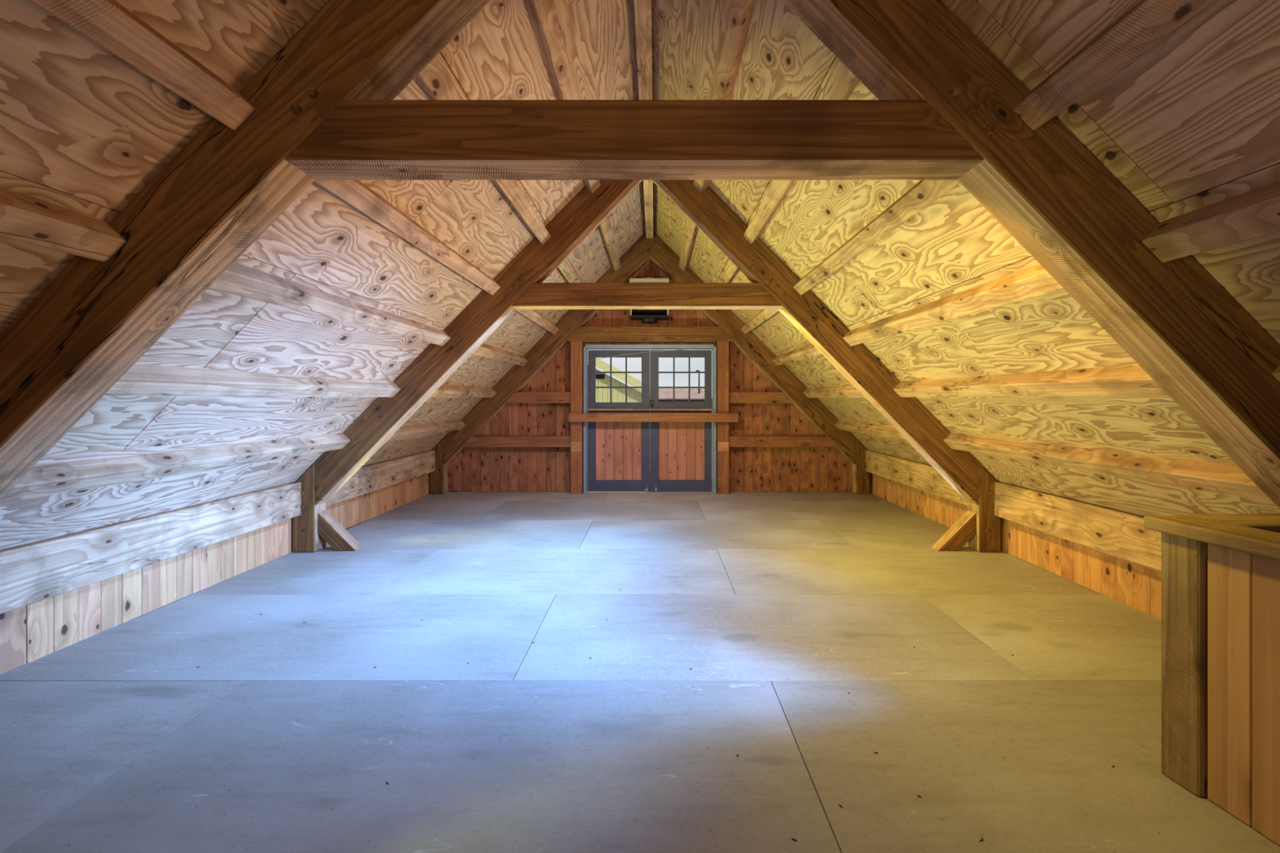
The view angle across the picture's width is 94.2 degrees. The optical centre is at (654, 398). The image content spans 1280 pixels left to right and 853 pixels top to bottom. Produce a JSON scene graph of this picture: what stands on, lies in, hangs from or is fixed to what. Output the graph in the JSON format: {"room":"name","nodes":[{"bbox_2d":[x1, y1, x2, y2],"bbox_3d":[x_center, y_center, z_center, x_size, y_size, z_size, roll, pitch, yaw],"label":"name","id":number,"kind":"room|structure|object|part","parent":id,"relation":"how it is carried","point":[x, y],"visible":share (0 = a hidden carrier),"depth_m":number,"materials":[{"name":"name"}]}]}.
{"room":"farm building","nodes":[
{"label":"farm building","id":0,"kind":"room"},
{"bbox_2d":[0,473,429,674],"bbox_3d":[-3.153,0.996,3.545,0.069,0.680,9.690,0,0,0],"label":"wall","id":1,"kind":"structure","parent":0,"point":[30,633],"depth_m":3.67,"materials":[{"name":"brown wood"}]},
{"bbox_2d":[0,0,645,550],"bbox_3d":[-1.757,-0.705,3.545,3.421,3.488,9.990,0,0,0],"label":"ceiling","id":2,"kind":"structure","parent":0,"point":[83,130],"depth_m":2.96,"materials":[{"name":"brown wood"}]},
{"bbox_2d":[0,432,350,503],"bbox_3d":[-2.677,0.355,3.628,0.143,0.143,2.926,0,0,0],"label":"purlin","id":3,"kind":"object","parent":2,"relation":"attached to","point":[40,481],"visible":1,"depth_m":3.12,"materials":[{"name":"beige wood"}]},
{"bbox_2d":[0,492,1279,852],"bbox_3d":[-0.053,1.356,3.560,6.230,0.081,9.720,0,0,0],"label":"floor","id":4,"kind":"structure","parent":0,"point":[286,735],"depth_m":2.61,"materials":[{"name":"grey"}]},
{"bbox_2d":[570,341,583,493],"bbox_3d":[-1.083,0.261,8.296,0.156,2.110,0.184,0,0,0],"label":"post","id":5,"kind":"object","parent":4,"relation":"on","point":[576,347],"visible":0.92,"depth_m":8.21,"materials":[{"name":"brown wood"}]},
{"bbox_2d":[0,0,1279,508],"bbox_3d":[-0.068,-0.520,2.055,6.068,3.673,0.217,0,0,0],"label":"truss","id":6,"kind":"object","parent":4,"relation":"on","point":[326,107],"visible":1,"depth_m":1.98,"materials":[{"name":"brown wood"}]},
{"bbox_2d":[0,186,126,262],"bbox_3d":[-1.817,-0.522,0.507,0.143,0.143,2.922,0,0,0],"label":"purlin","id":7,"kind":"object","parent":6,"relation":"attached to","point":[24,218],"visible":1,"depth_m":1.76,"materials":[{"name":"brown wood"}]},
{"bbox_2d":[29,0,255,130],"bbox_3d":[-1.390,-0.957,0.507,0.143,0.143,2.922,0,0,0],"label":"purlin","id":8,"kind":"object","parent":6,"relation":"attached to","point":[108,24],"visible":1,"depth_m":1.60,"materials":[{"name":"brown wood"}]},
{"bbox_2d":[208,262,450,346],"bbox_3d":[-1.817,-0.522,3.628,0.143,0.143,2.926,0,0,0],"label":"purlin","id":9,"kind":"object","parent":6,"relation":"attached to","point":[238,279],"visible":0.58,"depth_m":3.11,"materials":[{"name":"beige wood"}]},
{"bbox_2d":[523,0,600,193],"bbox_3d":[-0.535,-1.829,3.628,0.143,0.143,2.926,0,0,0],"label":"purlin","id":10,"kind":"object","parent":6,"relation":"attached to","point":[543,15],"visible":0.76,"depth_m":3.04,"materials":[{"name":"brown wood"}]},
{"bbox_2d":[633,0,652,99],"bbox_3d":[-0.068,-2.259,3.628,0.100,0.100,2.926,0,0,0],"label":"ridge beam","id":11,"kind":"structure","parent":6,"relation":"attached to","point":[642,8],"depth_m":3.72,"materials":[{"name":"brown wood"}]},
{"bbox_2d":[792,179,959,295],"bbox_3d":[1.254,-0.957,3.628,0.143,0.143,2.926,0,0,0],"label":"purlin","id":12,"kind":"object","parent":6,"relation":"attached to","point":[926,192],"visible":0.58,"depth_m":3.18,"materials":[{"name":"beige wood"}]},
{"bbox_2d":[1013,0,1218,130],"bbox_3d":[1.254,-0.957,0.507,0.143,0.143,2.922,0,0,0],"label":"purlin","id":13,"kind":"object","parent":6,"relation":"attached to","point":[1148,23],"visible":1,"depth_m":1.59,"materials":[{"name":"brown wood"}]},
{"bbox_2d":[1142,180,1279,262],"bbox_3d":[1.681,-0.522,0.507,0.143,0.143,2.922,0,0,0],"label":"purlin","id":14,"kind":"object","parent":6,"relation":"attached to","point":[1255,213],"visible":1,"depth_m":1.73,"materials":[{"name":"brown wood"}]},
{"bbox_2d":[1271,365,1279,382],"bbox_3d":[2.111,-0.084,0.507,0.143,0.143,2.922,0,0,0],"label":"purlin","id":15,"kind":"object","parent":6,"relation":"attached to","point":[1276,373],"visible":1,"depth_m":1.96,"materials":[{"name":"brown wood"}]},
{"bbox_2d":[293,179,1000,552],"bbox_3d":[-0.068,-0.520,5.178,6.068,3.673,0.217,0,0,0],"label":"truss","id":16,"kind":"object","parent":4,"relation":"on","point":[521,283],"visible":0.81,"depth_m":5.09,"materials":[{"name":"brown wood"}]},
{"bbox_2d":[0,481,301,613],"bbox_3d":[-3.068,0.854,3.628,0.090,0.285,2.926,0,0,0],"label":"beam","id":17,"kind":"structure","parent":16,"relation":"attached to","point":[30,573],"depth_m":3.41,"materials":[{"name":"beige wood"}]},
{"bbox_2d":[103,364,400,397],"bbox_3d":[-2.246,-0.084,3.628,0.143,0.143,2.926,0,0,0],"label":"purlin","id":18,"kind":"object","parent":16,"relation":"attached to","point":[140,380],"visible":0.58,"depth_m":3.11,"materials":[{"name":"beige wood"}]},
{"bbox_3d":[-3.007,0.932,5.188,0.189,0.768,0.199,0,0,0],"label":"post","id":19,"kind":"part","parent":16,"relation":"part of","materials":[{"name":"brown wood"}]},
{"bbox_2d":[313,179,500,295],"bbox_3d":[-1.390,-0.957,3.628,0.143,0.143,2.926,0,0,0],"label":"purlin","id":20,"kind":"object","parent":16,"relation":"attached to","point":[354,193],"visible":0.58,"depth_m":3.19,"materials":[{"name":"beige wood"}]},
{"bbox_2d":[416,56,550,244],"bbox_3d":[-0.963,-1.393,3.628,0.143,0.143,2.926,0,0,0],"label":"purlin","id":21,"kind":"object","parent":16,"relation":"attached to","point":[434,79],"visible":0.48,"depth_m":3.71,"materials":[{"name":"brown wood"}]},
{"bbox_2d":[472,342,528,365],"bbox_3d":[-1.817,-0.522,6.739,0.143,0.143,2.901,0,0,0],"label":"purlin","id":22,"kind":"object","parent":16,"relation":"attached to","point":[485,350],"visible":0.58,"depth_m":6.82,"materials":[{"name":"beige wood"}]},
{"bbox_2d":[597,215,621,271],"bbox_3d":[-0.535,-1.829,6.739,0.143,0.143,2.901,0,0,0],"label":"purlin","id":23,"kind":"object","parent":16,"relation":"attached to","point":[605,228],"visible":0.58,"depth_m":6.82,"materials":[{"name":"beige wood"}]},
{"bbox_2d":[643,179,653,238],"bbox_3d":[-0.068,-2.259,6.739,0.100,0.100,2.901,0,0,0],"label":"ridge beam","id":24,"kind":"structure","parent":16,"relation":"attached to","point":[647,184],"depth_m":6.82,"materials":[{"name":"beige wood"}]},
{"bbox_2d":[678,217,697,271],"bbox_3d":[0.400,-1.829,6.739,0.143,0.143,2.901,0,0,0],"label":"purlin","id":25,"kind":"object","parent":16,"relation":"attached to","point":[691,229],"visible":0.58,"depth_m":6.86,"materials":[{"name":"beige wood"}]},
{"bbox_2d":[693,0,755,193],"bbox_3d":[0.400,-1.829,3.628,0.143,0.143,2.926,0,0,0],"label":"purlin","id":26,"kind":"object","parent":16,"relation":"attached to","point":[738,14],"visible":0.76,"depth_m":3.04,"materials":[{"name":"brown wood"}]},
{"bbox_2d":[742,59,859,244],"bbox_3d":[0.828,-1.393,3.628,0.143,0.143,2.926,0,0,0],"label":"purlin","id":27,"kind":"object","parent":16,"relation":"attached to","point":[842,82],"visible":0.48,"depth_m":3.76,"materials":[{"name":"brown wood"}]},
{"bbox_2d":[843,264,1063,346],"bbox_3d":[1.681,-0.522,3.628,0.143,0.143,2.926,0,0,0],"label":"purlin","id":28,"kind":"object","parent":16,"relation":"attached to","point":[1035,281],"visible":0.58,"depth_m":3.13,"materials":[{"name":"beige wood"}]},
{"bbox_3d":[2.872,0.932,5.188,0.189,0.768,0.199,0,0,0],"label":"post","id":29,"kind":"part","parent":16,"relation":"part of","materials":[{"name":"brown wood"}]},
{"bbox_2d":[893,364,1168,397],"bbox_3d":[2.111,-0.084,3.628,0.143,0.143,2.926,0,0,0],"label":"purlin","id":30,"kind":"object","parent":16,"relation":"attached to","point":[1131,380],"visible":0.58,"depth_m":3.15,"materials":[{"name":"beige wood"}]},
{"bbox_2d":[994,481,1161,573],"bbox_3d":[2.949,0.854,3.628,0.090,0.290,2.926,0,0,0],"label":"beam","id":31,"kind":"structure","parent":16,"relation":"attached to","point":[1118,534],"depth_m":4.02,"materials":[{"name":"beige wood"}]},
{"bbox_2d":[943,432,1273,502],"bbox_3d":[2.542,0.355,3.628,0.143,0.143,2.926,0,0,0],"label":"purlin","id":32,"kind":"object","parent":16,"relation":"attached to","point":[1214,477],"visible":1,"depth_m":3.15,"materials":[{"name":"beige wood"}]},
{"bbox_2d":[429,231,870,494],"bbox_3d":[-0.068,-0.520,8.277,6.068,3.673,0.217,0,0,0],"label":"truss","id":33,"kind":"object","parent":4,"relation":"on","point":[571,327],"visible":0.97,"depth_m":8.19,"materials":[{"name":"brown wood"}]},
{"bbox_2d":[326,450,435,506],"bbox_3d":[-3.068,0.854,6.739,0.090,0.285,2.901,0,0,0],"label":"beam","id":34,"kind":"structure","parent":33,"relation":"attached to","point":[368,478],"depth_m":6.66,"materials":[{"name":"beige wood"}]},
{"bbox_2d":[386,419,465,441],"bbox_3d":[-2.677,0.355,6.739,0.143,0.143,2.901,0,0,0],"label":"purlin","id":35,"kind":"object","parent":33,"relation":"attached to","point":[416,430],"visible":0.58,"depth_m":6.86,"materials":[{"name":"beige wood"}]},
{"bbox_3d":[-3.007,0.932,8.286,0.189,0.768,0.199,0,0,0],"label":"post","id":36,"kind":"part","parent":33,"relation":"part of","materials":[{"name":"brown wood"}]},
{"bbox_2d":[429,384,496,397],"bbox_3d":[-2.246,-0.084,6.739,0.143,0.143,2.901,0,0,0],"label":"purlin","id":37,"kind":"object","parent":33,"relation":"attached to","point":[444,390],"visible":0.58,"depth_m":6.81,"materials":[{"name":"beige wood"}]},
{"bbox_2d":[515,309,559,334],"bbox_3d":[-1.390,-0.957,6.739,0.143,0.143,2.901,0,0,0],"label":"purlin","id":38,"kind":"object","parent":33,"relation":"attached to","point":[531,314],"visible":0.54,"depth_m":6.97,"materials":[{"name":"beige wood"}]},
{"bbox_2d":[557,258,580,282],"bbox_3d":[-0.963,-1.393,6.739,0.143,0.143,2.901,0,0,0],"label":"purlin","id":39,"kind":"object","parent":33,"relation":"attached to","point":[564,267],"visible":0.16,"depth_m":6.37,"materials":[{"name":"beige wood"}]},
{"bbox_2d":[718,260,737,282],"bbox_3d":[0.828,-1.393,6.739,0.143,0.143,2.901,0,0,0],"label":"purlin","id":40,"kind":"object","parent":33,"relation":"attached to","point":[731,269],"visible":0.16,"depth_m":6.41,"materials":[{"name":"beige wood"}]},
{"bbox_2d":[740,309,779,334],"bbox_3d":[1.254,-0.957,6.739,0.143,0.143,2.901,0,0,0],"label":"purlin","id":41,"kind":"object","parent":33,"relation":"attached to","point":[765,314],"visible":0.56,"depth_m":6.96,"materials":[{"name":"beige wood"}]},
{"bbox_2d":[771,343,822,365],"bbox_3d":[1.681,-0.522,6.739,0.143,0.143,2.901,0,0,0],"label":"purlin","id":42,"kind":"object","parent":33,"relation":"attached to","point":[810,350],"visible":0.56,"depth_m":6.86,"materials":[{"name":"beige wood"}]},
{"bbox_2d":[803,384,864,397],"bbox_3d":[2.111,-0.084,6.739,0.143,0.143,2.901,0,0,0],"label":"purlin","id":43,"kind":"object","parent":33,"relation":"attached to","point":[840,391],"visible":0.58,"depth_m":6.86,"materials":[{"name":"beige wood"}]},
{"bbox_3d":[2.872,0.932,8.286,0.189,0.768,0.199,0,0,0],"label":"post","id":44,"kind":"part","parent":33,"relation":"part of","materials":[{"name":"brown wood"}]},
{"bbox_2d":[834,419,907,441],"bbox_3d":[2.542,0.355,6.739,0.143,0.143,2.901,0,0,0],"label":"purlin","id":45,"kind":"object","parent":33,"relation":"attached to","point":[879,430],"visible":0.58,"depth_m":6.89,"materials":[{"name":"beige wood"}]},
{"bbox_2d":[866,450,967,506],"bbox_3d":[2.949,0.854,6.739,0.090,0.290,2.901,0,0,0],"label":"beam","id":46,"kind":"structure","parent":33,"relation":"attached to","point":[920,476],"depth_m":6.71,"materials":[{"name":"beige wood"}]},
{"bbox_2d":[716,341,728,493],"bbox_3d":[0.947,0.261,8.296,0.156,2.110,0.184,0,0,0],"label":"post","id":47,"kind":"object","parent":4,"relation":"on","point":[722,347],"visible":0.88,"depth_m":8.21,"materials":[{"name":"brown wood"}]},
{"bbox_2d":[568,413,738,422],"bbox_3d":[-0.016,0.257,8.152,2.312,0.118,0.105,0,0,0],"label":"rail","id":48,"kind":"object","parent":47,"relation":"attached to","point":[573,417],"visible":1,"depth_m":8.10,"materials":[{"name":"brown wood"}]},
{"bbox_2d":[1143,513,1279,845],"bbox_3d":[2.013,0.867,0.609,0.534,0.898,3.130,0,0,0],"label":"enclosure","id":49,"kind":"object","parent":4,"relation":"on","point":[1220,573],"visible":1,"depth_m":1.91,"materials":[{"name":"brown wood"}]},
{"bbox_3d":[1.853,0.890,2.033,0.136,0.853,0.136,0,0,-5],"label":"corner post","id":50,"kind":"part","parent":49,"relation":"part of","materials":[{"name":"brown wood"}]},
{"bbox_2d":[447,257,852,492],"bbox_3d":[-0.053,-0.514,8.342,6.130,3.700,0.215,0,0,0],"label":"wall","id":51,"kind":"structure","parent":0,"point":[525,446],"depth_m":8.39,"materials":[{"name":"brown wood"}]},
{"bbox_2d":[587,350,649,491],"bbox_3d":[-0.503,0.310,8.365,0.866,1.988,0.040,0,0,0],"label":"door","id":52,"kind":"structure","parent":51,"relation":"in","point":[619,452],"depth_m":8.35,"materials":[{"name":"blue paint"}]},
{"bbox_3d":[-0.508,1.224,8.365,0.647,0.160,0.040,0,0,0],"label":"rail","id":53,"kind":"part","parent":52,"relation":"part of","materials":[{"name":"grey paint"}]},
{"bbox_3d":[-0.508,0.168,8.365,0.647,0.236,0.040,0,0,0],"label":"rail","id":54,"kind":"part","parent":52,"relation":"part of","materials":[{"name":"grey paint"}]},
{"bbox_3d":[-0.508,-0.633,8.365,0.647,0.102,0.040,0,0,0],"label":"rail","id":55,"kind":"part","parent":52,"relation":"part of","materials":[{"name":"grey paint"}]},
{"bbox_2d":[587,408,711,410],"bbox_3d":[-0.068,0.153,8.307,1.720,0.026,0.045,0,0,0],"label":"board","id":56,"kind":"object","parent":52,"relation":"attached to","point":[588,409],"visible":1,"depth_m":8.29,"materials":[{"name":"brown wood"}]},
{"bbox_2d":[588,348,696,360],"bbox_3d":[-0.168,-0.619,8.332,1.521,0.172,0.011,0,0,0],"label":"wire","id":57,"kind":"object","parent":51,"relation":"attached to","point":[690,348],"visible":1,"depth_m":8.33,"materials":[{"name":"silver metal"}]},
{"bbox_2d":[629,276,669,323],"bbox_3d":[-0.073,-1.368,8.245,0.536,0.625,0.290,0,0,0],"label":"ventilator","id":58,"kind":"object","parent":51,"relation":"attached to","point":[646,316],"visible":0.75,"depth_m":8.14,"materials":[{"name":"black metal"}]},
{"bbox_2d":[640,317,657,323],"bbox_3d":[-0.073,-1.081,8.250,0.240,0.050,0.240,0,0,0],"label":"hood","id":59,"kind":"object","parent":58,"relation":"attached to","point":[644,320],"depth_m":8.16,"materials":[{"name":"black metal"}]},
{"bbox_2d":[583,344,716,493],"bbox_3d":[-0.068,0.280,8.365,1.850,2.072,0.190,0,0,0],"label":"trim","id":60,"kind":"structure","parent":51,"relation":"attached to","point":[586,347],"depth_m":8.27,"materials":[{"name":"grey paint"}]},
{"bbox_2d":[649,350,711,491],"bbox_3d":[0.367,0.310,8.365,0.866,1.988,0.040,0,0,0],"label":"door","id":61,"kind":"structure","parent":51,"relation":"in","point":[681,452],"depth_m":8.35,"materials":[{"name":"blue paint"}]},
{"bbox_2d":[650,400,653,407],"bbox_3d":[-0.033,0.066,8.324,0.040,0.100,0.045,0,0,0],"label":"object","id":62,"kind":"structure","parent":61,"relation":"attached to","point":[651,401],"depth_m":8.34,"materials":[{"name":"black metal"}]},
{"bbox_3d":[0.379,1.224,8.365,0.648,0.160,0.040,0,0,0],"label":"rail","id":63,"kind":"part","parent":61,"relation":"part of","materials":[{"name":"grey paint"}]},
{"bbox_3d":[0.379,0.168,8.365,0.648,0.236,0.040,0,0,0],"label":"rail","id":64,"kind":"part","parent":61,"relation":"part of","materials":[{"name":"grey paint"}]},
{"bbox_3d":[0.379,-0.633,8.365,0.648,0.102,0.040,0,0,0],"label":"rail","id":65,"kind":"part","parent":61,"relation":"part of","materials":[{"name":"grey paint"}]},
{"bbox_2d":[651,0,1279,516],"bbox_3d":[1.622,-0.705,3.545,3.421,3.488,9.990,0,0,0],"label":"ceiling","id":66,"kind":"structure","parent":0,"point":[1192,122],"depth_m":2.92,"materials":[{"name":"brown wood"}]},
{"bbox_2d":[870,472,1161,619],"bbox_3d":[3.048,0.996,3.545,0.069,0.680,9.690,0,0,0],"label":"wall","id":67,"kind":"structure","parent":0,"point":[1138,587],"depth_m":4.42,"materials":[{"name":"brown wood"}]},
{"label":"outside","id":68,"kind":"structure","parent":0,"visible":0},
{"bbox_2d":[597,491,712,492],"bbox_3d":[-0.068,4.166,49.750,80.000,0.100,80.500,0,0,0],"label":"ground","id":69,"kind":"structure","parent":68,"point":[597,491],"depth_m":26.30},
{"bbox_2d":[586,357,646,492],"bbox_3d":[-4.992,0.551,20.983,10.202,7.130,7.035,0,0,0],"label":"barn","id":70,"kind":"object","parent":69,"relation":"on","point":[618,395],"visible":0.05,"depth_m":18.00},
{"bbox_2d":[595,373,604,378],"bbox_3d":[-1.693,-0.674,17.995,0.350,0.140,0.030,0,0,0],"label":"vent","id":71,"kind":"object","parent":70,"relation":"attached to","point":[597,375],"depth_m":17.98,"materials":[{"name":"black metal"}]},
{"bbox_2d":[597,369,704,402],"bbox_3d":[1.057,1.321,31.350,11.350,5.590,3.300,0,0,0],"label":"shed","id":72,"kind":"object","parent":69,"relation":"on","point":[665,395],"visible":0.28,"depth_m":30.26,"materials":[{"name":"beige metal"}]}
]}

